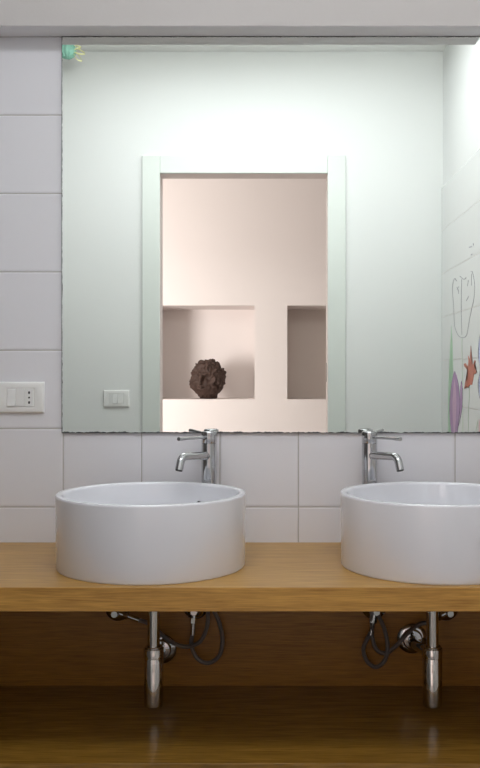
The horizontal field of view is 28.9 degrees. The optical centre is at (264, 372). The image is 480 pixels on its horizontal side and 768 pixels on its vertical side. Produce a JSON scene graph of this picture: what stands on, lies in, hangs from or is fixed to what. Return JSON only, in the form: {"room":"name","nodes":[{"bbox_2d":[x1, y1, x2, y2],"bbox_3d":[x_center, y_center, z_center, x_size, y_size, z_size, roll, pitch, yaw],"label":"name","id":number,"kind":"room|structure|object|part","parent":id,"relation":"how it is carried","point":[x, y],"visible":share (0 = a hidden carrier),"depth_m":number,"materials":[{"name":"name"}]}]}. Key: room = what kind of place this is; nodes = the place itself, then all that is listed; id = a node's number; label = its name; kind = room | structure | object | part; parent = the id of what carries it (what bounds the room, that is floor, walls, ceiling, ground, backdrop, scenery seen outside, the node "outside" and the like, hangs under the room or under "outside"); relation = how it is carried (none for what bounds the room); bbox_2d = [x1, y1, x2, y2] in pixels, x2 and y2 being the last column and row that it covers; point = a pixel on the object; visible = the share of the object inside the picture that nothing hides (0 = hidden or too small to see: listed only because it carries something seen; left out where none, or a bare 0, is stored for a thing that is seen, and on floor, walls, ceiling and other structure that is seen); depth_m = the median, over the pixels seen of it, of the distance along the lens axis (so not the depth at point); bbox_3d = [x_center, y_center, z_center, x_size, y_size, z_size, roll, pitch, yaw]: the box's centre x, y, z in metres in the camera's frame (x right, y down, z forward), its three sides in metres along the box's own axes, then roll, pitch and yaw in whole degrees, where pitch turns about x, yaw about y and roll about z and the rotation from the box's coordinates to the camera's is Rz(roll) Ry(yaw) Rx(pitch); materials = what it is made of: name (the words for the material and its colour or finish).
{"room":"bathroom","nodes":[
{"label":"bathroom","id":0,"kind":"room"},
{"bbox_2d":[0,37,479,541],"bbox_3d":[-0.156,-0.174,2.583,2.189,2.633,0.420,0,0,0],"label":"wall","id":1,"kind":"structure","parent":0,"point":[293,483],"depth_m":2.37,"materials":[{"name":"white tile"}]},
{"bbox_2d":[0,382,44,412],"bbox_3d":[-0.622,0.062,2.367,0.120,0.080,0.013,0,0,0],"label":"wall socket","id":2,"kind":"object","parent":1,"relation":"attached to","point":[15,397],"visible":1,"depth_m":2.36,"materials":[{"name":"white plastic"}]},
{"bbox_2d":[0,542,479,767],"bbox_3d":[-0.166,0.635,2.123,1.969,0.406,0.500,0,0,0],"label":"vanity unit","id":3,"kind":"object","parent":1,"relation":"attached to","point":[291,685],"visible":0.72,"depth_m":2.17,"materials":[{"name":"brown wood"}]},
{"bbox_2d":[106,612,129,620],"bbox_3d":[-0.371,0.596,2.325,0.066,0.064,0.060,0,0,0],"label":"valve","id":4,"kind":"object","parent":3,"relation":"attached to","point":[115,616],"visible":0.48,"depth_m":2.31,"materials":[{"name":"silver metal"}]},
{"bbox_3d":[-0.372,0.596,2.302,0.018,0.018,0.014,0,0,0],"label":"knob","id":5,"kind":"part","parent":4,"relation":"part of","materials":[{"name":"silver metal"}]},
{"bbox_2d":[127,612,209,648],"bbox_3d":[-0.241,0.594,2.317,0.208,0.183,0.019,0,0,2],"label":"supply hose","id":6,"kind":"object","parent":4,"relation":"attached to","point":[130,617],"visible":0.66,"depth_m":2.31,"materials":[{"name":"grey rubber"}]},
{"bbox_2d":[143,612,175,708],"bbox_3d":[-0.262,0.626,2.243,0.076,0.291,0.224,0,0,0],"label":"trap","id":7,"kind":"object","parent":3,"relation":"in","point":[157,652],"visible":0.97,"depth_m":2.14,"materials":[{"name":"silver metal"}]},
{"bbox_2d":[143,646,163,708],"bbox_3d":[-0.258,0.704,2.155,0.047,0.136,0.047,0,0,0],"label":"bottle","id":8,"kind":"object","parent":7,"relation":"on","point":[153,655],"depth_m":2.14,"materials":[{"name":"silver metal"}]},
{"bbox_2d":[184,612,205,623],"bbox_3d":[-0.176,0.592,2.325,0.064,0.066,0.060,0,0,0],"label":"valve","id":9,"kind":"object","parent":3,"relation":"attached to","point":[193,616],"visible":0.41,"depth_m":2.32,"materials":[{"name":"silver metal"}]},
{"bbox_2d":[189,612,224,664],"bbox_3d":[-0.145,0.615,2.315,0.089,0.224,0.014,0,0,6],"label":"supply hose","id":10,"kind":"object","parent":9,"relation":"attached to","point":[192,626],"visible":0.83,"depth_m":2.31,"materials":[{"name":"grey rubber"}]},
{"bbox_2d":[0,542,479,611],"bbox_3d":[-0.166,0.456,2.123,1.969,0.049,0.500,0,0,0],"label":"countertop","id":11,"kind":"structure","parent":3,"relation":"on","point":[274,576],"depth_m":1.87,"materials":[{"name":"brown wood"}]},
{"bbox_2d":[55,481,245,584],"bbox_3d":[-0.256,0.350,2.100,0.425,0.163,0.425,0,0,0],"label":"washbasin","id":12,"kind":"object","parent":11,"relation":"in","point":[126,533],"visible":1,"depth_m":1.93,"materials":[{"name":"white ceramic"}]},
{"bbox_2d":[175,431,216,483],"bbox_3d":[-0.162,0.289,2.264,0.049,0.286,0.169,0,0,22],"label":"mixer tap","id":13,"kind":"object","parent":11,"relation":"on","point":[208,454],"visible":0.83,"depth_m":2.30,"materials":[{"name":"silver metal"}]},
{"bbox_3d":[-0.175,0.212,2.252,0.020,0.044,0.139,0,0,28],"label":"spout","id":14,"kind":"part","parent":13,"relation":"part of","materials":[{"name":"silver metal"}]},
{"bbox_3d":[-0.175,0.157,2.254,0.009,0.011,0.126,0,0,28],"label":"lever","id":15,"kind":"part","parent":13,"relation":"part of","materials":[{"name":"silver metal"}]},
{"bbox_2d":[362,431,403,483],"bbox_3d":[0.280,0.289,2.263,0.049,0.286,0.169,0,0,-19],"label":"mixer tap","id":16,"kind":"object","parent":11,"relation":"on","point":[370,455],"visible":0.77,"depth_m":2.30,"materials":[{"name":"silver metal"}]},
{"bbox_3d":[0.293,0.157,2.252,0.009,0.011,0.126,0,0,-26],"label":"lever","id":17,"kind":"part","parent":16,"relation":"part of","materials":[{"name":"silver metal"}]},
{"bbox_3d":[0.293,0.212,2.251,0.020,0.044,0.139,0,0,-25],"label":"spout","id":18,"kind":"part","parent":16,"relation":"part of","materials":[{"name":"silver metal"}]},
{"bbox_2d":[340,481,479,584],"bbox_3d":[0.384,0.350,2.100,0.425,0.163,0.425,0,0,0],"label":"washbasin","id":19,"kind":"object","parent":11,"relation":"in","point":[426,533],"visible":1,"depth_m":1.92,"materials":[{"name":"white ceramic"}]},
{"bbox_2d":[0,686,479,767],"bbox_3d":[-0.166,0.815,2.130,1.969,0.046,0.487,0,0,0],"label":"shelf","id":20,"kind":"object","parent":3,"relation":"attached to","point":[41,726],"depth_m":2.08,"materials":[{"name":"brown wood"}]},
{"bbox_3d":[-0.166,0.636,2.364,1.969,0.311,0.018,0,0,0],"label":"panel","id":21,"kind":"part","parent":3,"relation":"part of","materials":[{"name":"brown wood"}]},
{"bbox_2d":[363,612,384,623],"bbox_3d":[0.276,0.592,2.325,0.064,0.066,0.060,0,0,0],"label":"valve","id":22,"kind":"object","parent":3,"relation":"attached to","point":[375,614],"visible":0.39,"depth_m":2.31,"materials":[{"name":"silver metal"}]},
{"bbox_2d":[361,614,389,668],"bbox_3d":[0.275,0.619,2.316,0.070,0.234,0.020,0,0,5],"label":"supply hose","id":23,"kind":"object","parent":22,"relation":"hanging from","point":[387,644],"visible":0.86,"depth_m":2.31,"materials":[{"name":"grey rubber"}]},
{"bbox_2d":[369,612,425,654],"bbox_3d":[0.343,0.603,2.311,0.183,0.201,0.036,0,0,0],"label":"supply hose","id":24,"kind":"object","parent":22,"relation":"attached to","point":[405,635],"visible":0.7,"depth_m":2.31,"materials":[{"name":"grey rubber"}]},
{"bbox_2d":[397,612,442,708],"bbox_3d":[0.373,0.626,2.243,0.078,0.291,0.224,0,0,0],"label":"trap","id":25,"kind":"object","parent":3,"relation":"in","point":[426,643],"visible":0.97,"depth_m":2.14,"materials":[{"name":"silver metal"}]},
{"bbox_2d":[408,635,424,653],"bbox_3d":[0.380,0.667,2.260,0.031,0.035,0.190,0,0,-7],"label":"outlet","id":26,"kind":"object","parent":25,"relation":"attached to","point":[415,642],"depth_m":2.30,"materials":[{"name":"silver metal"}]},
{"bbox_2d":[422,646,442,708],"bbox_3d":[0.388,0.704,2.155,0.047,0.136,0.047,0,0,0],"label":"bottle","id":27,"kind":"object","parent":25,"relation":"on","point":[432,656],"depth_m":2.14,"materials":[{"name":"silver metal"}]},
{"bbox_2d":[439,612,457,620],"bbox_3d":[0.458,0.595,2.325,0.064,0.064,0.060,0,0,0],"label":"valve","id":28,"kind":"object","parent":3,"relation":"attached to","point":[445,616],"visible":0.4,"depth_m":2.31,"materials":[{"name":"silver metal"}]},
{"bbox_3d":[0.458,0.595,2.302,0.018,0.018,0.014,0,0,0],"label":"knob","id":29,"kind":"part","parent":28,"relation":"part of","materials":[{"name":"silver metal"}]},
{"bbox_2d":[62,36,479,432],"bbox_3d":[0.141,-0.351,2.370,1.318,1.010,0.006,0,0,0],"label":"wall mirror","id":30,"kind":"object","parent":1,"relation":"attached to","point":[261,234],"visible":1,"depth_m":2.37,"materials":[{"name":"silver mirror"}]},
{"bbox_2d":[0,0,479,36],"bbox_3d":[-0.300,-0.923,2.341,1.700,0.130,0.080,0,0,0],"label":"ceiling","id":31,"kind":"structure","parent":0,"point":[18,18],"depth_m":2.30,"materials":[{"name":"grey paint"}]}
]}

